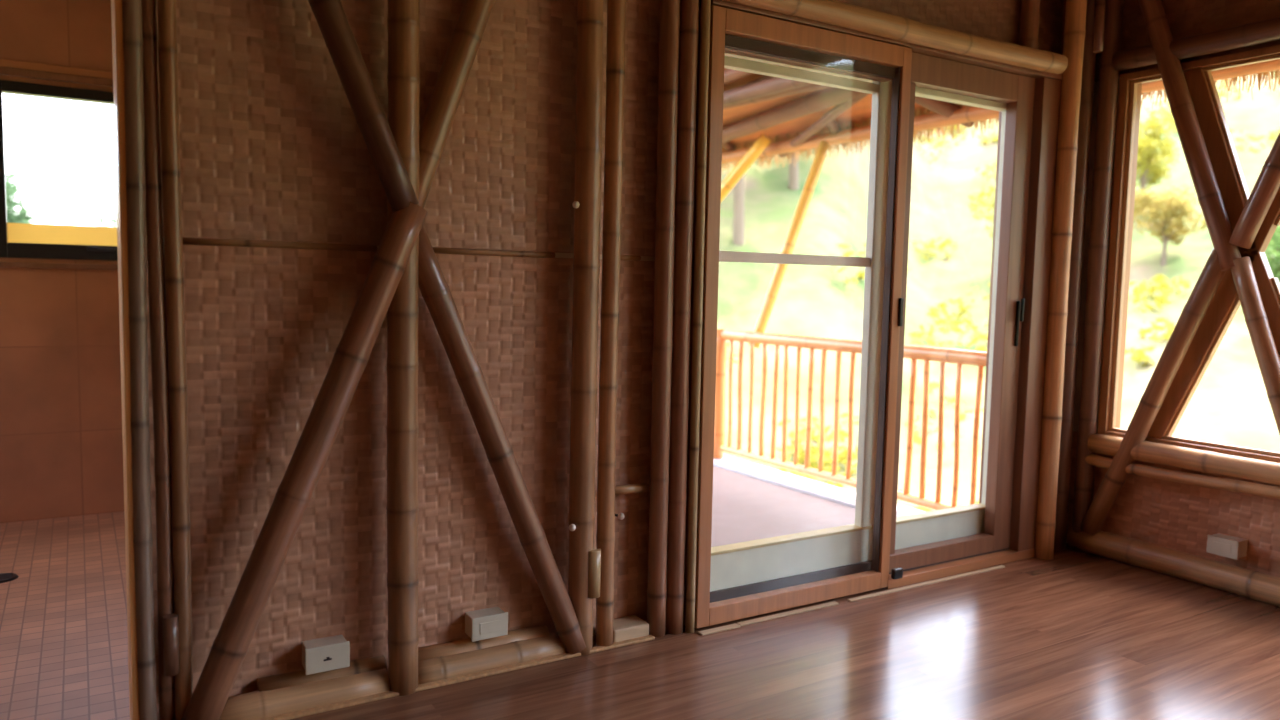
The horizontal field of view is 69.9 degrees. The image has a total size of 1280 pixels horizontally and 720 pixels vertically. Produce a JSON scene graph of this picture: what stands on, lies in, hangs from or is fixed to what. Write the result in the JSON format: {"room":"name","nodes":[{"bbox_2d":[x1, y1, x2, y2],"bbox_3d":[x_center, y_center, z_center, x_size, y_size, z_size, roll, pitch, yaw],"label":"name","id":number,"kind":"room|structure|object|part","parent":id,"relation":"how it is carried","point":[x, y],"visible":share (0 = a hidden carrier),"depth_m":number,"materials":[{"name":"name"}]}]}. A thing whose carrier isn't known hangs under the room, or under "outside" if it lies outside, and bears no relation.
{"room":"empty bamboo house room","nodes":[
{"label":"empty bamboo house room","id":0,"kind":"room"},
{"bbox_2d":[0,0,123,522],"bbox_3d":[-3.133,-0.560,4.256,2.340,2.880,0.120,-2,6,-32],"label":"wall","id":1,"kind":"structure","parent":0,"point":[61,440],"depth_m":4.42,"materials":[{"name":"brown wood"}]},
{"bbox_2d":[0,59,112,86],"bbox_3d":[-3.129,-1.327,4.097,2.220,0.035,0.030,-2,6,-32],"label":"trim","id":2,"kind":"structure","parent":1,"relation":"attached to","point":[9,71],"depth_m":4.31,"materials":[{"name":"brown wood"}]},
{"bbox_2d":[0,80,117,259],"bbox_3d":[-2.593,-0.897,4.482,0.925,0.813,0.143,-2,6,-32],"label":"window","id":3,"kind":"structure","parent":1,"relation":"in","point":[17,240],"depth_m":4.37,"materials":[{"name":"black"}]},
{"bbox_2d":[0,262,117,269],"bbox_3d":[-3.147,-0.440,4.170,2.220,0.025,0.030,-2,6,-32],"label":"trim","id":4,"kind":"structure","parent":1,"relation":"attached to","point":[2,264],"depth_m":4.38,"materials":[{"name":"brown wood"}]},
{"bbox_2d":[146,0,1062,719],"bbox_3d":[-0.718,-0.425,2.623,6.740,2.780,0.200,-2,6,-32],"label":"wall","id":5,"kind":"structure","parent":0,"point":[284,198],"depth_m":2.67,"materials":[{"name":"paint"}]},
{"bbox_2d":[111,0,138,719],"bbox_3d":[-1.291,-0.248,2.288,0.020,2.460,0.187,-2,6,-32],"label":"board","id":6,"kind":"object","parent":5,"relation":"attached to","point":[116,5],"visible":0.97,"depth_m":2.24,"materials":[{"name":"brown wood"}]},
{"bbox_2d":[302,635,349,674],"bbox_3d":[-0.897,0.836,2.605,0.121,0.075,0.076,-2,6,-32],"label":"box","id":7,"kind":"object","parent":5,"relation":"attached to","point":[329,653],"visible":1,"depth_m":2.58,"materials":[{"name":"beige plastic"}]},
{"bbox_3d":[-0.582,0.308,2.790,1.690,1.257,0.007,-2,6,-32],"label":"woven panel","id":8,"kind":"part","parent":5,"relation":"part of","materials":[{"name":"brown wicker"}]},
{"bbox_3d":[-0.554,-1.075,2.676,1.690,1.487,0.007,-2,6,-32],"label":"woven panel","id":9,"kind":"part","parent":5,"relation":"part of","materials":[{"name":"brown wicker"}]},
{"bbox_2d":[465,607,507,641],"bbox_3d":[-0.482,0.823,2.860,0.119,0.073,0.076,-2,6,-32],"label":"box","id":10,"kind":"object","parent":5,"relation":"attached to","point":[487,623],"visible":1,"depth_m":2.83,"materials":[{"name":"beige plastic"}]},
{"bbox_2d":[480,620,500,633],"bbox_3d":[-0.463,0.826,2.829,0.068,0.034,0.004,-2,6,-32],"label":"socket","id":11,"kind":"object","parent":10,"relation":"attached to","point":[486,626],"depth_m":2.83,"materials":[{"name":"beige plastic"}]},
{"bbox_2d":[683,0,1062,628],"bbox_3d":[0.981,-0.171,3.672,1.920,2.170,0.247,-2,6,-32],"label":"door","id":12,"kind":"structure","parent":5,"relation":"in","point":[882,549],"depth_m":3.64,"materials":[{"name":"brown wood"}]},
{"bbox_3d":[0.912,-0.121,3.663,1.700,1.970,0.050,-2,6,-32],"label":"frame","id":13,"kind":"part","parent":12,"relation":"part of","materials":[{"name":"brown wood"}]},
{"bbox_2d":[722,0,1067,73],"bbox_3d":[1.021,-1.236,3.439,1.800,0.088,0.090,-2,6,-31],"label":"pole","id":14,"kind":"object","parent":12,"relation":"attached to","point":[833,12],"visible":1,"depth_m":3.40,"materials":[{"name":"brown wood"}]},
{"bbox_2d":[1019,0,1039,48],"bbox_3d":[1.691,-1.580,3.955,0.081,0.580,0.082,-2,6,-32],"label":"bamboo post","id":15,"kind":"object","parent":14,"relation":"on","point":[1030,9],"visible":0.78,"depth_m":3.94,"materials":[{"name":"brown wood"}]},
{"bbox_3d":[1.653,-0.160,4.008,0.012,0.200,0.014,-2,6,-32],"label":"pull handle","id":16,"kind":"part","parent":12,"relation":"part of","materials":[{"name":"black metal"}]},
{"bbox_3d":[1.665,-0.218,3.986,0.012,0.100,0.014,-2,6,-32],"label":"handle lever","id":17,"kind":"part","parent":12,"relation":"part of","materials":[{"name":"black metal"}]},
{"bbox_3d":[1.113,-1.572,3.655,2.200,0.590,0.007,-2,6,-32],"label":"woven panel","id":18,"kind":"part","parent":5,"relation":"part of","materials":[{"name":"brown wicker"}]},
{"bbox_2d":[0,511,1279,719],"bbox_3d":[0.025,1.148,1.393,6.640,0.120,8.320,-2,6,-32],"label":"floor","id":19,"kind":"structure","parent":0,"point":[1072,635],"depth_m":2.97,"materials":[{"name":"brown wood"}]},
{"bbox_2d":[0,573,18,582],"bbox_3d":[-2.504,0.852,3.577,0.124,0.010,0.124,-2,6,-32],"label":"floor drain","id":20,"kind":"object","parent":19,"relation":"on","point":[4,577],"visible":1,"depth_m":3.58,"materials":[{"name":"brown metal"}]},
{"bbox_2d":[122,0,156,719],"bbox_3d":[-1.222,-0.396,2.215,0.051,2.770,0.048,3,5,18],"label":"bamboo post","id":21,"kind":"object","parent":19,"relation":"on","point":[132,9],"visible":1,"depth_m":2.23,"materials":[{"name":"brown wood"}]},
{"bbox_2d":[141,0,174,719],"bbox_3d":[-1.199,-0.399,2.260,0.053,2.770,0.046,3,5,16],"label":"bamboo post","id":22,"kind":"object","parent":19,"relation":"on","point":[154,213],"visible":0.87,"depth_m":2.27,"materials":[{"name":"brown wood"}]},
{"bbox_2d":[157,0,191,719],"bbox_3d":[-1.157,-0.399,2.266,0.048,2.770,0.050,3,5,18],"label":"bamboo post","id":23,"kind":"object","parent":19,"relation":"on","point":[167,25],"visible":0.98,"depth_m":2.28,"materials":[{"name":"brown wood"}]},
{"bbox_2d":[162,613,179,675],"bbox_3d":[-1.194,0.725,2.329,0.036,0.151,0.036,-2,6,-32],"label":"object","id":24,"kind":"object","parent":23,"relation":"attached to","point":[170,621],"visible":1,"depth_m":2.31,"materials":[{"name":"brown wood"}]},
{"bbox_2d":[182,202,427,719],"bbox_3d":[-0.889,0.271,2.448,0.647,1.418,0.093,-1,5,-29],"label":"diagonal brace","id":25,"kind":"object","parent":19,"relation":"on","point":[228,651],"visible":1,"depth_m":2.41,"materials":[{"name":"brown wood"}]},
{"bbox_2d":[220,668,389,719],"bbox_3d":[-0.949,0.956,2.556,0.483,0.098,0.080,-2,6,-31],"label":"bamboo pole","id":26,"kind":"object","parent":19,"relation":"on","point":[255,705],"visible":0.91,"depth_m":2.54,"materials":[{"name":"brown wood"}]},
{"bbox_2d":[257,655,386,691],"bbox_3d":[-0.906,0.916,2.622,0.350,0.070,0.057,-2,6,-31],"label":"bamboo pole","id":27,"kind":"object","parent":19,"relation":"on","point":[357,666],"visible":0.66,"depth_m":2.59,"materials":[{"name":"brown wood"}]},
{"bbox_2d":[386,0,419,695],"bbox_3d":[-0.665,-0.414,2.568,0.094,2.770,0.093,1,5,3],"label":"bamboo post","id":28,"kind":"object","parent":19,"relation":"on","point":[403,20],"visible":0.87,"depth_m":2.58,"materials":[{"name":"brown wood"}]},
{"bbox_2d":[308,0,418,211],"bbox_3d":[-0.875,-1.090,2.344,0.617,1.384,0.081,-1,5,-26],"label":"diagonal brace","id":29,"kind":"object","parent":28,"relation":"attached to","point":[371,119],"visible":0.99,"depth_m":2.42,"materials":[{"name":"brown wood"}]},
{"bbox_2d":[419,0,494,207],"bbox_3d":[-0.454,-1.091,2.673,0.553,1.416,0.086,-2,6,-30],"label":"diagonal brace","id":30,"kind":"object","parent":28,"relation":"attached to","point":[466,39],"visible":0.77,"depth_m":2.61,"materials":[{"name":"brown wood"}]},
{"bbox_2d":[418,225,585,653],"bbox_3d":[-0.432,0.275,2.789,0.618,1.359,0.086,-1,5,-29],"label":"diagonal brace","id":31,"kind":"object","parent":28,"relation":"attached to","point":[435,291],"visible":0.98,"depth_m":2.75,"materials":[{"name":"brown wood"}]},
{"bbox_2d":[258,635,654,719],"bbox_3d":[-0.543,0.959,2.749,1.380,0.010,0.026,-2,6,-32],"label":"strip","id":32,"kind":"object","parent":19,"relation":"on","point":[301,713],"visible":1,"depth_m":2.73,"materials":[{"name":"brown wood"}]},
{"bbox_2d":[418,624,549,660],"bbox_3d":[-0.498,0.905,2.872,0.453,0.072,0.058,-2,6,-31],"label":"bamboo pole","id":33,"kind":"object","parent":19,"relation":"on","point":[464,645],"visible":0.53,"depth_m":2.85,"materials":[{"name":"brown wood"}]},
{"bbox_2d":[418,632,566,684],"bbox_3d":[-0.456,0.944,2.859,0.507,0.098,0.080,-2,6,-31],"label":"bamboo pole","id":34,"kind":"object","parent":19,"relation":"on","point":[442,667],"visible":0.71,"depth_m":2.82,"materials":[{"name":"brown wood"}]},
{"bbox_2d":[568,0,603,655],"bbox_3d":[-0.169,-0.429,2.876,0.092,2.770,0.092,3,5,18],"label":"bamboo post","id":35,"kind":"object","parent":19,"relation":"on","point":[589,62],"visible":0.93,"depth_m":2.86,"materials":[{"name":"brown wood"}]},
{"bbox_2d":[569,524,575,530],"bbox_3d":[-0.217,0.530,2.925,0.022,0.023,0.065,1,5,-6],"label":"wall hook","id":36,"kind":"object","parent":35,"relation":"attached to","point":[572,527],"visible":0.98,"depth_m":2.90,"materials":[{"name":"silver metal"}]},
{"bbox_2d":[572,201,579,207],"bbox_3d":[-0.199,-0.480,2.840,0.022,0.023,0.065,1,5,-6],"label":"wall hook","id":37,"kind":"object","parent":35,"relation":"attached to","point":[575,204],"visible":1,"depth_m":2.81,"materials":[{"name":"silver metal"}]},
{"bbox_2d":[588,548,600,598],"bbox_3d":[-0.145,0.688,2.944,0.048,0.154,0.024,-2,6,-32],"label":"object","id":38,"kind":"object","parent":35,"relation":"attached to","point":[594,556],"visible":1,"depth_m":2.93,"materials":[{"name":"brown wood"}]},
{"bbox_2d":[596,0,625,645],"bbox_3d":[-0.090,-0.431,2.921,0.066,2.770,0.063,3,5,18],"label":"bamboo post","id":39,"kind":"object","parent":19,"relation":"on","point":[616,9],"visible":0.99,"depth_m":2.92,"materials":[{"name":"brown wood"}]},
{"bbox_2d":[615,513,624,519],"bbox_3d":[-0.080,0.513,3.022,0.065,0.023,0.022,4,6,33],"label":"wall hook","id":40,"kind":"object","parent":39,"relation":"attached to","point":[620,516],"visible":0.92,"depth_m":3.00,"materials":[{"name":"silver metal"}]},
{"bbox_2d":[613,615,648,642],"bbox_3d":[-0.053,0.918,3.119,0.140,0.050,0.101,-2,6,-32],"label":"plinth block","id":41,"kind":"object","parent":19,"relation":"on","point":[632,626],"visible":0.76,"depth_m":3.09,"materials":[{"name":"brown wood"}]},
{"bbox_2d":[647,0,679,637],"bbox_3d":[0.083,-0.437,3.033,0.067,2.770,0.070,-2,6,-32],"label":"bamboo post","id":42,"kind":"object","parent":19,"relation":"on","point":[662,345],"visible":0.99,"depth_m":3.03,"materials":[{"name":"brown wood"}]},
{"bbox_2d":[615,483,647,494],"bbox_3d":[-0.043,0.436,3.086,0.148,0.030,0.030,0,5,-32],"label":"rail","id":43,"kind":"object","parent":42,"relation":"attached to","point":[642,487],"visible":0.79,"depth_m":3.08,"materials":[{"name":"brown wood"}]},
{"bbox_2d":[665,0,698,634],"bbox_3d":[0.147,-0.438,3.061,0.068,2.770,0.069,1,5,0],"label":"bamboo post","id":44,"kind":"object","parent":19,"relation":"on","point":[689,9],"visible":0.93,"depth_m":3.06,"materials":[{"name":"brown wood"}]},
{"bbox_2d":[685,0,710,632],"bbox_3d":[0.201,-0.437,3.061,0.032,2.770,0.033,-2,6,-32],"label":"bamboo post","id":45,"kind":"object","parent":19,"relation":"on","point":[705,4],"visible":1,"depth_m":3.07,"materials":[{"name":"brown wood"}]},
{"bbox_2d":[698,623,739,635],"bbox_3d":[0.277,0.941,3.195,0.165,0.006,0.028,-2,6,-32],"label":"threshold strip","id":46,"kind":"object","parent":19,"relation":"on","point":[731,626],"visible":1,"depth_m":3.19,"materials":[{"name":"brown wood"}]},
{"bbox_2d":[737,601,838,625],"bbox_3d":[0.551,0.932,3.368,0.468,0.006,0.024,-2,6,-32],"label":"threshold strip","id":47,"kind":"object","parent":19,"relation":"on","point":[833,603],"visible":1,"depth_m":3.35,"materials":[{"name":"brown wood"}]},
{"bbox_2d":[847,565,1004,601],"bbox_3d":[1.195,0.913,3.758,0.920,0.006,0.020,-2,6,-32],"label":"threshold strip","id":48,"kind":"object","parent":19,"relation":"on","point":[999,566],"visible":1,"depth_m":3.73,"materials":[{"name":"brown wood"}]},
{"bbox_2d":[1035,0,1086,559],"bbox_3d":[1.862,-0.484,4.043,0.091,2.770,0.095,2,5,8],"label":"bamboo post","id":49,"kind":"object","parent":19,"relation":"on","point":[1075,14],"visible":1,"depth_m":4.02,"materials":[{"name":"brown wood"}]},
{"bbox_2d":[1054,0,1095,549],"bbox_3d":[1.989,-0.495,4.203,0.094,2.770,0.096,-2,6,-32],"label":"bamboo post","id":50,"kind":"object","parent":19,"relation":"on","point":[1089,58],"visible":0.53,"depth_m":4.17,"materials":[{"name":"brown wood"}]},
{"bbox_2d":[1071,0,1123,552],"bbox_3d":[2.083,-0.489,4.159,0.086,2.770,0.088,2,5,8],"label":"bamboo post","id":51,"kind":"object","parent":19,"relation":"on","point":[1098,245],"visible":0.94,"depth_m":4.13,"materials":[{"name":"brown wood"}]},
{"bbox_2d":[1138,0,1240,270],"bbox_3d":[2.247,-1.111,3.817,0.085,1.478,0.595,-2,6,-32],"label":"brace","id":52,"kind":"object","parent":51,"relation":"attached to","point":[1209,196],"visible":0.99,"depth_m":3.75,"materials":[{"name":"red wood"}]},
{"bbox_2d":[711,465,854,546],"bbox_3d":[-0.617,0.833,5.273,2.900,0.120,3.974,-2,6,-32],"label":"deck","id":53,"kind":"object","parent":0,"point":[745,508],"visible":0.07,"depth_m":5.00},
{"bbox_2d":[713,455,923,516],"bbox_3d":[0.721,0.782,6.093,0.240,0.140,3.974,-2,6,-32],"label":"kerb","id":54,"kind":"object","parent":53,"relation":"attached to","point":[842,496],"visible":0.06,"depth_m":5.64,"materials":[{"name":"white concrete"}]},
{"bbox_2d":[714,329,986,509],"bbox_3d":[0.758,0.265,6.034,0.116,0.903,3.892,-2,6,-32],"label":"deck railing","id":55,"kind":"object","parent":54,"relation":"on","point":[942,355],"visible":0.46,"depth_m":5.46,"materials":[{"name":"orange wood"}]},
{"bbox_3d":[0.546,0.234,6.370,0.110,0.900,0.107,-2,6,-32],"label":"railing post","id":56,"kind":"part","parent":55,"relation":"part of","materials":[{"name":"orange wood"}]},
{"bbox_2d":[749,141,829,347],"bbox_3d":[1.024,-0.800,6.248,0.667,1.428,0.076,-2,6,-35],"label":"strut","id":57,"kind":"object","parent":55,"relation":"attached to","point":[770,298],"visible":0.94,"depth_m":6.23,"materials":[{"name":"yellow wood"}]},
{"bbox_3d":[0.764,0.641,6.055,0.056,0.052,3.860,-2,6,-32],"label":"rail","id":58,"kind":"part","parent":55,"relation":"part of","materials":[{"name":"orange wood"}]},
{"bbox_3d":[0.780,-0.146,5.989,0.079,0.077,3.860,-2,6,-32],"label":"rail","id":59,"kind":"part","parent":55,"relation":"part of","materials":[{"name":"orange wood"}]},
{"bbox_2d":[722,59,1279,163],"bbox_3d":[0.134,-2.250,4.659,4.217,1.739,6.100,-2,6,-32],"label":"roof","id":60,"kind":"structure","parent":0,"point":[754,105],"depth_m":6.12,"materials":[{"name":"brown wood"}]},
{"bbox_2d":[721,133,770,201],"bbox_3d":[0.380,-0.997,7.193,1.329,1.468,0.097,4,5,29],"label":"strut","id":61,"kind":"object","parent":60,"relation":"attached to","point":[763,141],"visible":0.31,"depth_m":6.90,"materials":[{"name":"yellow wood"}]},
{"bbox_2d":[721,70,1279,175],"bbox_3d":[1.871,-1.509,5.802,0.255,0.271,6.140,-2,6,-32],"label":"fringe","id":62,"kind":"object","parent":60,"relation":"hanging from","point":[1277,72],"visible":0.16,"depth_m":5.85,"materials":[{"name":"plant"}]},
{"bbox_2d":[1066,0,1279,576],"bbox_3d":[3.591,-0.278,1.931,0.127,2.780,5.735,-2,6,-32],"label":"wall","id":63,"kind":"structure","parent":0,"point":[1169,514],"depth_m":3.90,"materials":[{"name":"paint"}]},
{"bbox_2d":[1067,527,1279,606],"bbox_3d":[2.424,0.891,3.684,0.118,0.119,1.460,-2,6,-32],"label":"bamboo pole","id":64,"kind":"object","parent":63,"relation":"attached to","point":[1251,584],"depth_m":3.84,"materials":[{"name":"brown wood"}]},
{"bbox_2d":[1080,248,1225,535],"bbox_3d":[2.211,0.163,3.946,0.086,1.320,0.580,-2,6,-31],"label":"brace","id":65,"kind":"object","parent":64,"relation":"on","point":[1211,276],"visible":1,"depth_m":3.90,"materials":[{"name":"brown wood"}]},
{"bbox_2d":[1231,257,1279,434],"bbox_3d":[2.480,0.233,3.513,0.075,1.257,0.486,-2,6,-31],"label":"brace","id":66,"kind":"object","parent":64,"relation":"on","point":[1255,316],"visible":1,"depth_m":3.56,"materials":[{"name":"brown wood"}]},
{"bbox_3d":[2.446,0.660,3.729,0.007,0.525,1.630,-2,6,-32],"label":"woven panel","id":67,"kind":"part","parent":63,"relation":"part of","materials":[{"name":"brown wicker"}]},
{"bbox_2d":[1085,17,1279,498],"bbox_3d":[2.485,-0.386,3.587,0.184,1.865,1.440,-2,6,-32],"label":"window","id":68,"kind":"structure","parent":63,"relation":"in","point":[1225,303],"depth_m":3.81,"materials":[{"name":"brown wood"}]},
{"bbox_3d":[2.425,0.512,3.637,0.063,0.061,1.440,-2,6,-32],"label":"window rail","id":69,"kind":"part","parent":68,"relation":"part of","materials":[{"name":"brown wood"}]},
{"bbox_3d":[2.445,0.436,3.612,0.095,0.092,1.390,-2,6,-32],"label":"window rail","id":70,"kind":"part","parent":68,"relation":"part of","materials":[{"name":"brown wood"}]},
{"bbox_3d":[2.477,-1.267,3.466,0.090,0.089,1.385,-2,6,-32],"label":"window header","id":71,"kind":"part","parent":68,"relation":"part of","materials":[{"name":"brown wood"}]},
{"bbox_2d":[1229,132,1279,248],"bbox_3d":[2.528,-1.111,3.355,0.086,1.388,0.595,-2,6,-32],"label":"brace","id":72,"kind":"object","parent":68,"relation":"attached to","point":[1266,187],"visible":1,"depth_m":3.54,"materials":[{"name":"red wood"}]},
{"bbox_3d":[2.491,-1.524,3.547,0.006,0.610,1.630,-2,6,-32],"label":"woven panel","id":73,"kind":"part","parent":63,"relation":"part of","materials":[{"name":"brown wicker"}]},
{"bbox_2d":[1206,533,1247,559],"bbox_3d":[2.397,0.759,3.735,0.086,0.074,0.120,-2,6,-32],"label":"box","id":74,"kind":"object","parent":63,"relation":"attached to","point":[1228,546],"visible":1,"depth_m":3.71,"materials":[{"name":"beige plastic"}]},
{"bbox_2d":[1213,541,1230,552],"bbox_3d":[2.362,0.760,3.714,0.004,0.034,0.068,-2,6,-32],"label":"socket","id":75,"kind":"object","parent":74,"relation":"attached to","point":[1218,546],"depth_m":3.71,"materials":[{"name":"beige plastic"}]},
{"bbox_3d":[0.833,-1.629,0.111,6.820,0.100,5.950,-2,6,-32],"label":"ceiling","id":76,"kind":"structure","parent":0,"visible":0},
{"bbox_2d":[1093,0,1105,52],"bbox_3d":[1.985,-1.597,3.936,0.044,0.530,0.044,-2,6,-32],"label":"bamboo post","id":77,"kind":"object","parent":76,"relation":"attached to","point":[1100,5],"visible":1,"depth_m":3.94,"materials":[{"name":"brown wood"}]},
{"label":"outside","id":78,"kind":"structure","parent":0,"visible":0},
{"bbox_2d":[717,71,1279,510],"bbox_3d":[9.092,-12.763,13.242,110.000,28.646,120.000,-2,6,-32],"label":"hillside","id":79,"kind":"structure","parent":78,"point":[1230,405],"depth_m":16.06,"materials":[{"name":"green plant"}]},
{"bbox_2d":[5,171,37,223],"bbox_3d":[-20.231,-3.896,28.484,2.909,5.259,3.175,3,5,17],"label":"tree","id":80,"kind":"object","parent":79,"relation":"on","point":[21,216],"visible":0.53,"depth_m":28.58,"materials":[{"name":"green plant"}]},
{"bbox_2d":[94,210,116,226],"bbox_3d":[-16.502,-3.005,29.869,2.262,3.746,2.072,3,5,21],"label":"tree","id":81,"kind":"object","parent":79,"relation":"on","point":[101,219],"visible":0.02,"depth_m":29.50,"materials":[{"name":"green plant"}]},
{"bbox_2d":[733,175,744,245],"bbox_3d":[1.928,-4.202,16.207,2.874,4.760,2.633,-1,5,-29],"label":"tree","id":82,"kind":"object","parent":79,"relation":"on","point":[738,212],"visible":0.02,"depth_m":16.17,"materials":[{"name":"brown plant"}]},
{"bbox_2d":[788,152,798,189],"bbox_3d":[3.156,-5.426,18.872,3.237,4.330,3.150,0,5,-12],"label":"tree","id":83,"kind":"object","parent":79,"relation":"on","point":[793,180],"visible":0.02,"depth_m":18.84,"materials":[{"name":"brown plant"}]},
{"bbox_2d":[913,129,935,143],"bbox_3d":[7.089,-6.259,24.725,1.581,2.179,1.641,-3,6,-41],"label":"tree","id":84,"kind":"object","parent":79,"relation":"on","point":[925,137],"visible":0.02,"depth_m":24.63,"materials":[{"name":"yellow plant"}]},
{"bbox_2d":[968,163,996,238],"bbox_3d":[8.257,-3.106,19.519,2.066,2.849,2.146,-3,7,-43],"label":"tree","id":85,"kind":"object","parent":79,"relation":"on","point":[992,191],"visible":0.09,"depth_m":19.62,"materials":[{"name":"yellow plant"}]},
{"bbox_2d":[726,78,1267,511],"bbox_3d":[3.981,-8.727,23.274,43.726,18.668,34.910,-2,6,-32],"label":"undergrowth","id":86,"kind":"object","parent":79,"relation":"on","point":[1138,355],"visible":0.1,"depth_m":14.79,"materials":[{"name":"yellow plant"}]},
{"bbox_2d":[1136,101,1179,211],"bbox_3d":[11.959,-4.735,21.749,2.058,2.732,1.982,2,5,6],"label":"tree","id":87,"kind":"object","parent":79,"relation":"on","point":[1147,166],"visible":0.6,"depth_m":21.48,"materials":[{"name":"green plant"}]},
{"bbox_2d":[1133,185,1206,265],"bbox_3d":[10.751,-2.692,18.852,1.667,1.778,1.917,1,5,1],"label":"tree","id":88,"kind":"object","parent":79,"relation":"on","point":[1169,211],"visible":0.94,"depth_m":18.58,"materials":[{"name":"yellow plant"}]},
{"bbox_2d":[1265,226,1279,282],"bbox_3d":[9.871,-1.175,13.862,1.605,1.995,1.415,4,6,32],"label":"tree","id":89,"kind":"object","parent":79,"relation":"on","point":[1274,243],"visible":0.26,"depth_m":13.71,"materials":[{"name":"green plant"}]},
{"bbox_2d":[1266,128,1279,144],"bbox_3d":[14.649,-4.610,19.642,2.180,2.817,1.980,6,7,43],"label":"tree","id":90,"kind":"object","parent":79,"relation":"on","point":[1274,132],"visible":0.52,"depth_m":20.50,"materials":[{"name":"yellow plant"}]}
]}

